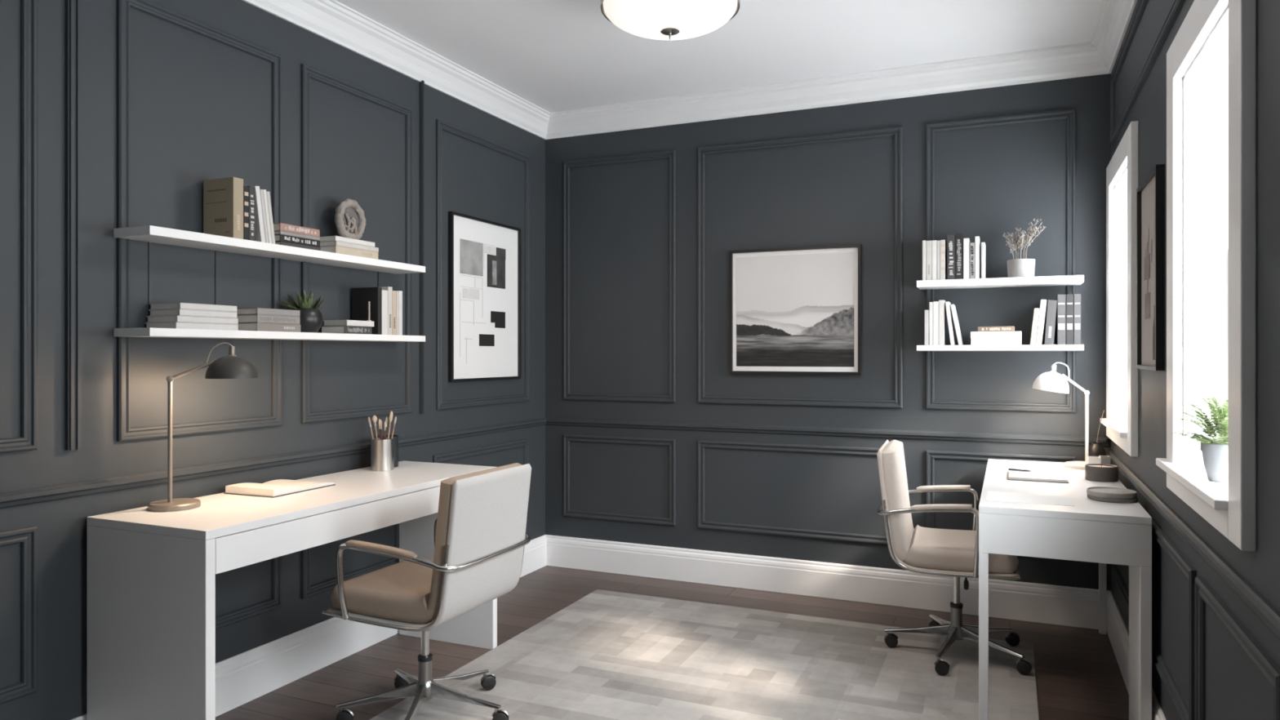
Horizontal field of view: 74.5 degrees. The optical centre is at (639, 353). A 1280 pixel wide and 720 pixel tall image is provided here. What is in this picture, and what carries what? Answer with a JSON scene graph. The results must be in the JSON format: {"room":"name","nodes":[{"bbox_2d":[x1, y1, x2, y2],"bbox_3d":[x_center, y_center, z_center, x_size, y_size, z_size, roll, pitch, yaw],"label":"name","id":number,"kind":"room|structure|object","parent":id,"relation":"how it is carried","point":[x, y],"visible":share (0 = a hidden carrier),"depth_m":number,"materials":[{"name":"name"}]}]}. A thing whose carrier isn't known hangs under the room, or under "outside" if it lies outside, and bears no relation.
{"room":"office","nodes":[
{"label":"office","id":0,"kind":"room"},
{"bbox_2d":[0,0,545,719],"bbox_3d":[-1.729,-0.070,2.365,0.150,2.580,5.840,0,0,24],"label":"wall","id":1,"kind":"structure","parent":0,"point":[201,106],"depth_m":2.87,"materials":[{"name":"paint"}]},
{"bbox_2d":[0,0,37,453],"bbox_3d":[-1.868,-0.415,1.844,0.015,1.360,1.035,0,0,24],"label":"trim","id":2,"kind":"structure","parent":1,"relation":"attached to","point":[28,440],"depth_m":2.30,"materials":[{"name":"wood"}]},
{"bbox_2d":[0,525,37,704],"bbox_3d":[-1.868,0.703,1.844,0.015,0.455,1.035,0,0,24],"label":"trim","id":3,"kind":"structure","parent":1,"relation":"attached to","point":[27,537],"depth_m":2.29,"materials":[{"name":"wood"}]},
{"bbox_2d":[65,0,81,450],"bbox_3d":[-1.618,-0.482,2.408,0.019,1.515,0.038,0,0,24],"label":"trim","id":4,"kind":"structure","parent":1,"relation":"attached to","point":[73,7],"depth_m":2.39,"materials":[{"name":"wood"}]},
{"bbox_2d":[88,492,282,629],"bbox_3d":[-1.460,0.703,2.773,0.015,0.455,0.705,0,0,24],"label":"trim","id":5,"kind":"structure","parent":1,"relation":"attached to","point":[276,602],"depth_m":3.02,"materials":[{"name":"paint"}]},
{"bbox_2d":[116,0,282,441],"bbox_3d":[-1.443,-0.415,2.813,0.015,1.360,0.619,0,0,24],"label":"trim","id":6,"kind":"structure","parent":1,"relation":"attached to","point":[124,431],"depth_m":2.58,"materials":[{"name":"wood"}]},
{"bbox_2d":[113,225,425,274],"bbox_3d":[-1.250,-0.360,3.071,0.160,0.027,1.268,0,0,24],"label":"wall shelf","id":7,"kind":"object","parent":1,"relation":"attached to","point":[150,233],"visible":1,"depth_m":2.84,"materials":[{"name":"white paint"}]},
{"bbox_2d":[203,177,243,239],"bbox_3d":[-1.377,-0.474,2.783,0.139,0.200,0.040,0,0,24],"label":"book","id":8,"kind":"object","parent":7,"relation":"on","point":[223,197],"visible":0.91,"depth_m":2.76,"materials":[{"name":"beige fabric"}]},
{"bbox_2d":[243,186,248,239],"bbox_3d":[-1.356,-0.463,2.808,0.121,0.178,0.021,0,0,24],"label":"book","id":9,"kind":"object","parent":7,"relation":"on","point":[246,189],"visible":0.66,"depth_m":2.78,"materials":[{"name":"black paper"}]},
{"bbox_2d":[246,186,255,240],"bbox_3d":[-1.347,-0.465,2.830,0.121,0.182,0.024,0,0,24],"label":"book","id":10,"kind":"object","parent":7,"relation":"on","point":[251,189],"visible":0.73,"depth_m":2.80,"materials":[{"name":"black paper"}]},
{"bbox_2d":[252,186,265,242],"bbox_3d":[-1.331,-0.468,2.860,0.115,0.188,0.044,0,0,24],"label":"book","id":11,"kind":"object","parent":7,"relation":"on","point":[260,229],"visible":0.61,"depth_m":2.84,"materials":[{"name":"white paper"}]},
{"bbox_2d":[275,241,320,250],"bbox_3d":[-1.262,-0.381,3.023,0.120,0.014,0.186,0,0,24],"label":"book","id":12,"kind":"object","parent":7,"relation":"on","point":[284,243],"visible":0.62,"depth_m":2.99,"materials":[{"name":"grey paper"}]},
{"bbox_2d":[274,234,319,247],"bbox_3d":[-1.262,-0.400,3.022,0.121,0.024,0.184,0,0,24],"label":"book","id":13,"kind":"object","parent":12,"relation":"on","point":[278,237],"visible":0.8,"depth_m":2.98,"materials":[{"name":"black paper"}]},
{"bbox_2d":[274,231,319,240],"bbox_3d":[-1.263,-0.419,3.022,0.120,0.012,0.184,0,0,24],"label":"book","id":14,"kind":"object","parent":13,"relation":"on","point":[283,233],"visible":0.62,"depth_m":2.98,"materials":[{"name":"grey paper"}]},
{"bbox_2d":[273,222,319,237],"bbox_3d":[-1.263,-0.438,3.021,0.121,0.027,0.182,0,0,24],"label":"book","id":15,"kind":"object","parent":14,"relation":"on","point":[277,226],"visible":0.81,"depth_m":2.98,"materials":[{"name":"paper"}]},
{"bbox_2d":[320,245,377,259],"bbox_3d":[-1.150,-0.389,3.285,0.126,0.030,0.232,0,0,24],"label":"book","id":16,"kind":"object","parent":7,"relation":"on","point":[335,249],"visible":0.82,"depth_m":3.23,"materials":[{"name":"beige paper"}]},
{"bbox_2d":[320,240,378,252],"bbox_3d":[-1.149,-0.413,3.287,0.125,0.018,0.232,0,0,24],"label":"book","id":17,"kind":"object","parent":16,"relation":"on","point":[330,242],"visible":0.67,"depth_m":3.22,"materials":[{"name":"white paper"}]},
{"bbox_2d":[320,235,374,247],"bbox_3d":[-1.154,-0.432,3.276,0.125,0.018,0.215,0,0,24],"label":"book","id":18,"kind":"object","parent":17,"relation":"on","point":[327,238],"visible":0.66,"depth_m":3.21,"materials":[{"name":"white paper"}]},
{"bbox_2d":[334,198,365,239],"bbox_3d":[-1.142,-0.525,3.320,0.041,0.168,0.161,0,0,24],"label":"stone ornament","id":19,"kind":"object","parent":18,"relation":"on","point":[349,217],"visible":0.96,"depth_m":3.31,"materials":[{"name":"grey stone"}]},
{"bbox_2d":[113,327,425,342],"bbox_3d":[-1.250,-0.062,3.071,0.160,0.025,1.268,0,0,24],"label":"wall shelf","id":20,"kind":"object","parent":1,"relation":"attached to","point":[147,331],"visible":1,"depth_m":2.81,"materials":[{"name":"white paint"}]},
{"bbox_2d":[145,322,238,330],"bbox_3d":[-1.424,-0.085,2.680,0.140,0.020,0.224,0,0,24],"label":"book","id":21,"kind":"object","parent":20,"relation":"on","point":[154,325],"visible":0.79,"depth_m":2.60,"materials":[{"name":"white paper"}]},
{"bbox_2d":[146,315,238,324],"bbox_3d":[-1.423,-0.105,2.682,0.140,0.020,0.220,0,0,24],"label":"book","id":22,"kind":"object","parent":21,"relation":"on","point":[150,318],"visible":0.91,"depth_m":2.61,"materials":[{"name":"white paper"}]},
{"bbox_2d":[148,309,236,318],"bbox_3d":[-1.422,-0.125,2.684,0.140,0.020,0.208,0,0,24],"label":"book","id":23,"kind":"object","parent":22,"relation":"on","point":[157,312],"visible":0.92,"depth_m":2.61,"materials":[{"name":"white paper"}]},
{"bbox_2d":[149,302,236,311],"bbox_3d":[-1.422,-0.145,2.685,0.140,0.019,0.206,0,0,24],"label":"book","id":24,"kind":"object","parent":23,"relation":"on","point":[164,305],"visible":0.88,"depth_m":2.61,"materials":[{"name":"white paper"}]},
{"bbox_2d":[237,322,300,332],"bbox_3d":[-1.305,-0.089,2.937,0.131,0.028,0.190,0,0,24],"label":"book","id":25,"kind":"object","parent":20,"relation":"on","point":[262,326],"visible":0.89,"depth_m":2.87,"materials":[{"name":"grey paper"}]},
{"bbox_2d":[236,314,300,324],"bbox_3d":[-1.306,-0.117,2.936,0.131,0.027,0.186,0,0,24],"label":"book","id":26,"kind":"object","parent":25,"relation":"on","point":[251,317],"visible":0.91,"depth_m":2.87,"materials":[{"name":"grey paper"}]},
{"bbox_2d":[236,307,300,316],"bbox_3d":[-1.306,-0.142,2.937,0.130,0.022,0.186,0,0,24],"label":"book","id":27,"kind":"object","parent":26,"relation":"on","point":[246,311],"visible":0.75,"depth_m":2.87,"materials":[{"name":"grey paper"}]},
{"bbox_2d":[279,289,324,332],"bbox_3d":[-1.240,-0.155,3.109,0.185,0.159,0.121,0,0,-44],"label":"potted succulent","id":28,"kind":"object","parent":20,"relation":"on","point":[311,318],"visible":0.79,"depth_m":3.08,"materials":[{"name":"green plant"}]},
{"bbox_2d":[321,325,372,333],"bbox_3d":[-1.146,-0.090,3.288,0.121,0.030,0.150,0,0,24],"label":"book","id":29,"kind":"object","parent":20,"relation":"on","point":[325,329],"visible":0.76,"depth_m":3.23,"materials":[{"name":"grey paper"}]},
{"bbox_2d":[323,320,373,326],"bbox_3d":[-1.141,-0.116,3.300,0.120,0.022,0.150,0,0,24],"label":"book","id":30,"kind":"object","parent":29,"relation":"on","point":[326,322],"visible":0.92,"depth_m":3.25,"materials":[{"name":"white paper"}]},
{"bbox_2d":[351,287,382,334],"bbox_3d":[-1.104,-0.170,3.402,0.135,0.190,0.022,0,0,24],"label":"book","id":31,"kind":"object","parent":20,"relation":"on","point":[361,296],"visible":0.8,"depth_m":3.38,"materials":[{"name":"black paper"}]},
{"bbox_2d":[382,289,387,334],"bbox_3d":[-1.092,-0.165,3.429,0.135,0.180,0.036,0,0,24],"label":"book","id":32,"kind":"object","parent":20,"relation":"on","point":[384,293],"visible":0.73,"depth_m":3.40,"materials":[{"name":"white paper"}]},
{"bbox_2d":[380,286,392,334],"bbox_3d":[-1.079,-0.173,3.458,0.136,0.196,0.026,0,0,24],"label":"book","id":33,"kind":"object","parent":20,"relation":"on","point":[389,289],"visible":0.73,"depth_m":3.43,"materials":[{"name":"white paper"}]},
{"bbox_2d":[0,417,546,508],"bbox_3d":[-1.652,0.393,2.330,0.020,0.042,5.540,0,0,24],"label":"trim","id":34,"kind":"structure","parent":1,"relation":"attached to","point":[29,496],"depth_m":2.83,"materials":[{"name":"paint"}]},
{"bbox_2d":[71,534,546,719],"bbox_3d":[-1.652,1.134,2.330,0.020,0.172,5.540,0,0,24],"label":"baseboard","id":35,"kind":"structure","parent":1,"relation":"attached to","point":[243,677],"depth_m":3.15,"materials":[{"name":"white paint"}]},
{"bbox_2d":[301,63,413,423],"bbox_3d":[-1.149,-0.415,3.481,0.015,1.360,0.640,0,0,24],"label":"trim","id":36,"kind":"structure","parent":1,"relation":"attached to","point":[308,73],"depth_m":3.40,"materials":[{"name":"wood"}]},
{"bbox_2d":[301,459,413,599],"bbox_3d":[-1.149,0.703,3.481,0.015,0.455,0.640,0,0,24],"label":"trim","id":37,"kind":"structure","parent":1,"relation":"attached to","point":[308,590],"depth_m":3.27,"materials":[{"name":"paint"}]},
{"bbox_2d":[242,0,551,139],"bbox_3d":[-1.623,-1.298,2.318,0.082,0.125,5.540,0,0,24],"label":"trim","id":38,"kind":"structure","parent":1,"relation":"attached to","point":[332,20],"depth_m":3.67,"materials":[{"name":"white paint"}]},
{"bbox_2d":[419,80,424,413],"bbox_3d":[-0.993,-0.482,3.833,0.019,1.515,0.014,0,0,24],"label":"trim","id":39,"kind":"structure","parent":1,"relation":"attached to","point":[422,82],"depth_m":3.83,"materials":[{"name":"wood"}]},
{"bbox_2d":[432,438,528,520],"bbox_3d":[-0.790,0.703,4.300,0.015,0.455,0.840,0,0,24],"label":"trim","id":40,"kind":"structure","parent":1,"relation":"attached to","point":[443,457],"depth_m":4.31,"materials":[{"name":"paint"}]},
{"bbox_2d":[435,119,529,409],"bbox_3d":[-0.783,-0.415,4.316,0.015,1.360,0.825,0,0,24],"label":"trim","id":41,"kind":"structure","parent":1,"relation":"attached to","point":[441,126],"depth_m":4.10,"materials":[{"name":"paint"}]},
{"bbox_2d":[448,211,520,382],"bbox_3d":[-0.783,-0.271,4.305,0.024,0.815,0.619,0,0,24],"label":"framed picture","id":42,"kind":"object","parent":1,"relation":"attached to","point":[484,255],"visible":1,"depth_m":4.27,"materials":[{"name":"white paper"}]},
{"bbox_2d":[290,308,322,332],"bbox_3d":[-1.237,-0.119,3.112,0.121,0.089,0.121,0,0,24],"label":"pot","id":43,"kind":"object","parent":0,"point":[311,319],"depth_m":3.07,"materials":[{"name":"black ceramic"}]},
{"bbox_2d":[215,565,1128,719],"bbox_3d":[-0.301,1.270,1.738,3.269,0.100,5.840,0,0,24],"label":"floor","id":44,"kind":"structure","parent":0,"point":[1079,677],"depth_m":3.45,"materials":[{"name":"brown wood"}]},
{"bbox_2d":[86,460,497,719],"bbox_3d":[-1.091,0.845,2.955,0.483,0.750,1.382,0,0,24],"label":"desk","id":45,"kind":"object","parent":44,"relation":"on","point":[151,575],"visible":0.7,"depth_m":2.38,"materials":[{"name":"white paint"}]},
{"bbox_2d":[147,342,257,511],"bbox_3d":[-1.346,0.218,2.602,0.307,0.504,0.158,0,0,-30],"label":"desk lamp","id":46,"kind":"object","parent":45,"relation":"on","point":[231,366],"visible":1,"depth_m":2.57,"materials":[{"name":"brown metal"}]},
{"bbox_2d":[223,479,335,497],"bbox_3d":[-1.240,0.457,2.911,0.216,0.027,0.288,0,0,22],"label":"open book","id":47,"kind":"object","parent":45,"relation":"on","point":[278,487],"visible":1,"depth_m":2.81,"materials":[{"name":"paper"}]},
{"bbox_2d":[370,437,393,471],"bbox_3d":[-1.038,0.407,3.394,0.089,0.126,0.089,0,0,24],"label":"pencil cup","id":48,"kind":"object","parent":45,"relation":"on","point":[381,451],"visible":0.99,"depth_m":3.36,"materials":[{"name":"metal"}]},
{"bbox_2d":[369,589,1039,719],"bbox_3d":[0.071,1.216,2.464,2.030,0.009,3.170,0,0,24],"label":"area rug","id":49,"kind":"object","parent":44,"relation":"on","point":[606,655],"visible":1,"depth_m":3.21,"materials":[{"name":"grey fabric"}]},
{"bbox_2d":[322,462,531,719],"bbox_3d":[-0.679,0.792,2.811,0.566,0.834,0.579,0,0,24],"label":"office chair","id":50,"kind":"object","parent":49,"relation":"on","point":[481,538],"visible":1,"depth_m":2.66,"materials":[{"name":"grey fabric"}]},
{"bbox_2d":[331,558,433,623],"bbox_3d":[-0.732,0.786,2.817,0.420,0.096,0.428,0,0,24],"label":"seat cushion","id":51,"kind":"object","parent":50,"relation":"on","point":[400,593],"depth_m":2.65,"materials":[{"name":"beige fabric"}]},
{"bbox_2d":[426,462,522,621],"bbox_3d":[-0.518,0.597,2.723,0.122,0.444,0.428,0,0,24],"label":"chair backrest","id":52,"kind":"object","parent":50,"relation":"on","point":[479,530],"depth_m":2.63,"materials":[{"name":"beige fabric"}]},
{"bbox_2d":[876,440,1032,675],"bbox_3d":[1.260,0.792,3.394,0.566,0.834,0.536,0,0,21],"label":"office chair","id":53,"kind":"object","parent":49,"relation":"on","point":[954,553],"visible":0.93,"depth_m":3.28,"materials":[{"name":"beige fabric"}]},
{"bbox_2d":[881,440,914,561],"bbox_3d":[1.065,0.597,3.474,0.122,0.444,0.428,0,0,21],"label":"cushion","id":54,"kind":"object","parent":53,"relation":"on","point":[900,530],"depth_m":3.28,"materials":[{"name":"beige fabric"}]},
{"bbox_2d":[902,524,1018,573],"bbox_3d":[1.283,0.786,3.391,0.420,0.096,0.428,0,0,21],"label":"seat cushion","id":55,"kind":"object","parent":53,"relation":"on","point":[925,550],"depth_m":3.24,"materials":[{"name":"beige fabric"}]},
{"bbox_2d":[978,458,1151,719],"bbox_3d":[1.556,0.853,3.178,0.475,0.735,1.300,0,0,24],"label":"desk","id":56,"kind":"object","parent":44,"relation":"on","point":[1091,531],"visible":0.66,"depth_m":2.62,"materials":[{"name":"white paint"}]},
{"bbox_2d":[986,490,1074,506],"bbox_3d":[1.301,0.484,2.814,0.260,0.001,0.200,0,0,25],"label":"paper sheet","id":57,"kind":"object","parent":56,"relation":"on","point":[1053,500],"visible":1,"depth_m":2.81,"materials":[{"name":"white paper"}]},
{"bbox_2d":[1007,470,1069,483],"bbox_3d":[1.553,0.479,3.294,0.210,0.012,0.250,0,0,24],"label":"notebook","id":58,"kind":"object","parent":56,"relation":"on","point":[1033,475],"visible":0.96,"depth_m":3.24,"materials":[{"name":"paper"}]},
{"bbox_2d":[1031,362,1089,470],"bbox_3d":[1.837,0.261,3.595,0.297,0.447,0.172,0,0,24],"label":"desk lamp","id":59,"kind":"object","parent":56,"relation":"on","point":[1052,381],"visible":0.95,"depth_m":3.57,"materials":[{"name":"white metal"}]},
{"bbox_2d":[1088,409,1106,456],"bbox_3d":[1.980,0.365,3.652,0.076,0.240,0.076,0,0,24],"label":"vase","id":60,"kind":"object","parent":56,"relation":"on","point":[1095,449],"visible":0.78,"depth_m":3.63,"materials":[{"name":"black paint"}]},
{"bbox_2d":[1084,463,1118,482],"bbox_3d":[1.766,0.456,3.222,0.112,0.058,0.112,0,0,24],"label":"candle jar","id":61,"kind":"object","parent":56,"relation":"on","point":[1104,473],"visible":1,"depth_m":3.18,"materials":[{"name":"ceramic"}]},
{"bbox_2d":[1087,493,1137,502],"bbox_3d":[1.568,0.479,2.796,0.148,0.012,0.148,0,0,24],"label":"coaster","id":62,"kind":"object","parent":56,"relation":"on","point":[1094,498],"visible":0.5,"depth_m":2.73,"materials":[{"name":"grey stone"}]},
{"bbox_2d":[1086,486,1137,498],"bbox_3d":[1.567,0.463,2.798,0.146,0.018,0.146,0,0,24],"label":"coaster","id":63,"kind":"object","parent":62,"relation":"on","point":[1097,491],"visible":1,"depth_m":2.78,"materials":[{"name":"grey stone"}]},
{"bbox_2d":[336,0,1102,112],"bbox_3d":[-0.324,-1.410,1.748,3.219,0.100,5.840,0,0,24],"label":"ceiling","id":64,"kind":"structure","parent":0,"point":[556,55],"depth_m":3.67,"materials":[{"name":"paint"}]},
{"bbox_2d":[600,0,740,39],"bbox_3d":[0.104,-1.220,2.903,0.480,0.278,0.480,0,0,24],"label":"ceiling lamp","id":65,"kind":"object","parent":64,"relation":"attached to","point":[657,20],"visible":1,"depth_m":2.84,"materials":[{"name":"white glass"}]},
{"bbox_2d":[545,73,1111,591],"bbox_3d":[0.796,-0.070,4.363,2.869,2.580,0.150,0,0,24],"label":"wall","id":66,"kind":"structure","parent":0,"point":[991,181],"depth_m":4.25,"materials":[{"name":"paint"}]},
{"bbox_2d":[563,150,675,402],"bbox_3d":[-0.124,-0.415,4.677,0.688,1.360,0.015,0,0,24],"label":"trim","id":67,"kind":"structure","parent":66,"relation":"attached to","point":[671,154],"depth_m":4.66,"materials":[{"name":"grey paint"}]},
{"bbox_2d":[563,434,675,525],"bbox_3d":[-0.124,0.697,4.677,0.688,0.467,0.015,0,0,24],"label":"trim","id":68,"kind":"structure","parent":66,"relation":"attached to","point":[567,512],"depth_m":4.66,"materials":[{"name":"paint"}]},
{"bbox_2d":[697,440,887,544],"bbox_3d":[0.787,0.697,4.277,1.049,0.467,0.015,0,0,24],"label":"trim","id":69,"kind":"structure","parent":66,"relation":"attached to","point":[701,444],"depth_m":4.32,"materials":[{"name":"paint"}]},
{"bbox_2d":[729,244,861,374],"bbox_3d":[0.780,-0.215,4.274,0.672,0.642,0.026,0,0,24],"label":"framed picture","id":70,"kind":"object","parent":66,"relation":"attached to","point":[793,310],"visible":1,"depth_m":4.27,"materials":[{"name":"grey paper"}]},
{"bbox_2d":[697,126,902,408],"bbox_3d":[0.787,-0.415,4.277,1.049,1.360,0.015,0,0,24],"label":"trim","id":71,"kind":"structure","parent":66,"relation":"attached to","point":[897,131],"depth_m":4.25,"materials":[{"name":"paint"}]},
{"bbox_2d":[546,41,1108,139],"bbox_3d":[0.750,-1.298,4.257,2.869,0.125,0.082,0,0,24],"label":"trim","id":72,"kind":"structure","parent":66,"relation":"attached to","point":[1079,60],"depth_m":4.15,"materials":[{"name":"white paint"}]},
{"bbox_2d":[545,417,1110,447],"bbox_3d":[0.762,0.393,4.285,2.869,0.042,0.020,0,0,24],"label":"trim","id":73,"kind":"structure","parent":66,"relation":"attached to","point":[817,431],"depth_m":4.18,"materials":[{"name":"paint"}]},
{"bbox_2d":[546,534,1110,629],"bbox_3d":[0.762,1.134,4.285,2.869,0.172,0.020,0,0,24],"label":"baseboard","id":74,"kind":"structure","parent":66,"relation":"attached to","point":[1074,606],"depth_m":4.20,"materials":[{"name":"white paint"}]},
{"bbox_2d":[916,275,1084,289],"bbox_3d":[1.622,-0.320,3.820,0.683,0.030,0.180,0,0,24],"label":"wall shelf","id":75,"kind":"object","parent":66,"relation":"attached to","point":[1069,280],"visible":1,"depth_m":3.75,"materials":[{"name":"white paint"}]},
{"bbox_2d":[940,240,946,279],"bbox_3d":[1.405,-0.426,3.897,0.021,0.182,0.131,0,0,24],"label":"book","id":76,"kind":"object","parent":75,"relation":"on","point":[943,242],"visible":0.85,"depth_m":3.84,"materials":[{"name":"white paper"}]},
{"bbox_2d":[946,235,955,279],"bbox_3d":[1.438,-0.436,3.882,0.032,0.203,0.131,0,0,24],"label":"book","id":77,"kind":"object","parent":75,"relation":"on","point":[950,238],"visible":0.8,"depth_m":3.82,"materials":[{"name":"black paper"}]},
{"bbox_2d":[955,233,964,279],"bbox_3d":[1.469,-0.438,3.869,0.030,0.206,0.131,0,0,24],"label":"book","id":78,"kind":"object","parent":75,"relation":"on","point":[959,237],"visible":0.91,"depth_m":3.81,"materials":[{"name":"black paper"}]},
{"bbox_2d":[963,238,970,279],"bbox_3d":[1.497,-0.427,3.856,0.024,0.184,0.130,0,0,24],"label":"book","id":79,"kind":"object","parent":75,"relation":"on","point":[966,242],"visible":0.8,"depth_m":3.80,"materials":[{"name":"white paper"}]},
{"bbox_2d":[974,235,980,278],"bbox_3d":[1.539,-0.430,3.838,0.017,0.190,0.130,0,0,24],"label":"book","id":80,"kind":"object","parent":75,"relation":"on","point":[977,241],"visible":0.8,"depth_m":3.78,"materials":[{"name":"white paper"}]},
{"bbox_2d":[1002,218,1045,277],"bbox_3d":[1.718,-0.467,3.767,0.153,0.264,0.116,0,0,0],"label":"potted plant","id":81,"kind":"object","parent":75,"relation":"on","point":[1017,268],"visible":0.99,"depth_m":3.74,"materials":[{"name":"grey ceramic"}]},
{"bbox_2d":[916,344,1084,351],"bbox_3d":[1.622,-0.025,3.820,0.683,0.025,0.180,0,0,24],"label":"wall shelf","id":82,"kind":"object","parent":66,"relation":"attached to","point":[1027,347],"visible":0.99,"depth_m":3.73,"materials":[{"name":"white paint"}]},
{"bbox_2d":[933,301,938,345],"bbox_3d":[1.378,-0.137,3.909,0.022,0.200,0.130,0,0,24],"label":"book","id":83,"kind":"object","parent":82,"relation":"on","point":[935,304],"visible":0.73,"depth_m":3.85,"materials":[{"name":"white paper"}]},
{"bbox_2d":[938,300,946,345],"bbox_3d":[1.401,-0.140,3.899,0.023,0.206,0.130,0,0,24],"label":"book","id":84,"kind":"object","parent":82,"relation":"on","point":[942,308],"visible":0.91,"depth_m":3.84,"materials":[{"name":"white paper"}]},
{"bbox_2d":[970,337,1021,345],"bbox_3d":[1.610,-0.052,3.807,0.208,0.030,0.130,0,0,24],"label":"book","id":85,"kind":"object","parent":82,"relation":"on","point":[984,341],"visible":0.98,"depth_m":3.75,"materials":[{"name":"white paper"}]},
{"bbox_2d":[970,331,1021,338],"bbox_3d":[1.609,-0.082,3.807,0.209,0.030,0.130,0,0,24],"label":"book","id":86,"kind":"object","parent":85,"relation":"on","point":[974,335],"visible":0.91,"depth_m":3.75,"materials":[{"name":"white paper"}]},
{"bbox_2d":[1035,299,1046,344],"bbox_3d":[1.777,-0.136,3.733,0.042,0.198,0.130,0,0,24],"label":"book","id":87,"kind":"object","parent":82,"relation":"on","point":[1043,302],"visible":0.84,"depth_m":3.67,"materials":[{"name":"white paper"}]},
{"bbox_2d":[1043,299,1057,344],"bbox_3d":[1.811,-0.135,3.718,0.049,0.196,0.131,0,0,24],"label":"book","id":88,"kind":"object","parent":82,"relation":"on","point":[1051,311],"visible":0.92,"depth_m":3.66,"materials":[{"name":"grey paper"}]},
{"bbox_2d":[1056,294,1065,344],"bbox_3d":[1.849,-0.146,3.701,0.031,0.218,0.131,0,0,24],"label":"book","id":89,"kind":"object","parent":82,"relation":"on","point":[1060,307],"visible":0.88,"depth_m":3.64,"materials":[{"name":"grey paper"}]},
{"bbox_2d":[1065,293,1073,344],"bbox_3d":[1.879,-0.146,3.689,0.027,0.218,0.131,0,0,24],"label":"book","id":90,"kind":"object","parent":82,"relation":"on","point":[1068,297],"visible":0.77,"depth_m":3.63,"materials":[{"name":"grey paper"}]},
{"bbox_2d":[1073,293,1080,344],"bbox_3d":[1.905,-0.146,3.677,0.027,0.218,0.131,0,0,24],"label":"book","id":91,"kind":"object","parent":82,"relation":"on","point":[1077,297],"visible":0.8,"depth_m":3.62,"materials":[{"name":"grey paper"}]},
{"bbox_2d":[925,108,1075,412],"bbox_3d":[1.658,-0.415,3.894,0.638,1.360,0.015,0,0,24],"label":"trim","id":92,"kind":"structure","parent":66,"relation":"attached to","point":[1069,114],"depth_m":3.87,"materials":[{"name":"paint"}]},
{"bbox_2d":[925,449,1075,561],"bbox_3d":[1.658,0.697,3.894,0.638,0.467,0.015,0,0,24],"label":"trim","id":93,"kind":"structure","parent":66,"relation":"attached to","point":[931,455],"depth_m":3.96,"materials":[{"name":"paint"}]},
{"bbox_2d":[1111,0,1279,719],"bbox_3d":[1.058,-0.070,1.141,0.200,2.580,5.840,0,0,24],"label":"wall","id":94,"kind":"structure","parent":0,"point":[1236,690],"depth_m":1.77,"materials":[{"name":"paint"}]},
{"bbox_2d":[1091,0,1137,73],"bbox_3d":[0.929,-1.298,1.198,0.082,0.125,5.540,0,0,24],"label":"trim","id":95,"kind":"structure","parent":94,"relation":"attached to","point":[1114,17],"depth_m":3.35,"materials":[{"name":"white paint"}]},
{"bbox_2d":[1100,120,1138,457],"bbox_3d":[1.968,-0.224,3.272,0.246,1.168,0.831,0,0,24],"label":"window","id":96,"kind":"structure","parent":94,"relation":"in","point":[1122,169],"depth_m":3.55,"materials":[{"name":"white glass"}]},
{"bbox_2d":[1111,564,1128,608],"bbox_3d":[1.856,0.725,3.226,0.015,0.410,0.800,0,0,24],"label":"trim","id":97,"kind":"structure","parent":94,"relation":"attached to","point":[1122,587],"depth_m":3.31,"materials":[{"name":"paint"}]},
{"bbox_2d":[1106,591,1165,719],"bbox_3d":[0.957,1.134,1.185,0.020,0.172,5.540,0,0,24],"label":"baseboard","id":98,"kind":"structure","parent":94,"relation":"attached to","point":[1117,630],"depth_m":3.26,"materials":[{"name":"white paint"}]},
{"bbox_2d":[1110,0,1185,143],"bbox_3d":[1.548,-1.040,2.526,0.015,0.280,2.370,0,0,24],"label":"trim","id":99,"kind":"structure","parent":94,"relation":"attached to","point":[1176,6],"depth_m":2.93,"materials":[{"name":"paint"}]},
{"bbox_2d":[1137,164,1164,370],"bbox_3d":[1.585,-0.248,2.619,0.022,0.597,0.400,0,0,24],"label":"framed picture","id":100,"kind":"object","parent":94,"relation":"attached to","point":[1151,192],"visible":1,"depth_m":2.60,"materials":[{"name":"black paint"}]},
{"bbox_2d":[1151,519,1196,719],"bbox_3d":[1.490,0.725,2.393,0.015,0.410,0.820,0,0,24],"label":"trim","id":101,"kind":"structure","parent":94,"relation":"attached to","point":[1175,555],"depth_m":2.13,"materials":[{"name":"paint"}]},
{"bbox_2d":[1106,450,1279,640],"bbox_3d":[0.957,0.451,1.185,0.020,0.042,5.540,0,0,24],"label":"trim","id":102,"kind":"structure","parent":94,"relation":"attached to","point":[1253,599],"depth_m":1.79,"materials":[{"name":"paint"}]},
{"bbox_2d":[1155,0,1256,551],"bbox_3d":[1.352,-0.224,1.869,0.246,1.168,0.816,0,0,24],"label":"window","id":103,"kind":"structure","parent":94,"relation":"in","point":[1211,57],"depth_m":2.12,"materials":[{"name":"white glass"}]},
{"bbox_2d":[1172,395,1228,483],"bbox_3d":[1.297,0.189,1.883,0.183,0.191,0.180,0,0,-25],"label":"potted fern","id":104,"kind":"object","parent":103,"relation":"on","point":[1215,453],"visible":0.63,"depth_m":1.86,"materials":[{"name":"green plant"}]},
{"bbox_2d":[1200,440,1228,483],"bbox_3d":[1.298,0.241,1.871,0.089,0.086,0.089,0,0,24],"label":"pot","id":105,"kind":"object","parent":103,"relation":"on","point":[1215,453],"depth_m":1.85,"materials":[{"name":"white ceramic"}]},
{"bbox_2d":[1195,576,1279,719],"bbox_3d":[1.168,0.725,1.660,0.015,0.410,0.660,0,0,24],"label":"trim","id":106,"kind":"structure","parent":94,"relation":"attached to","point":[1259,656],"depth_m":1.78,"materials":[{"name":"wood"}]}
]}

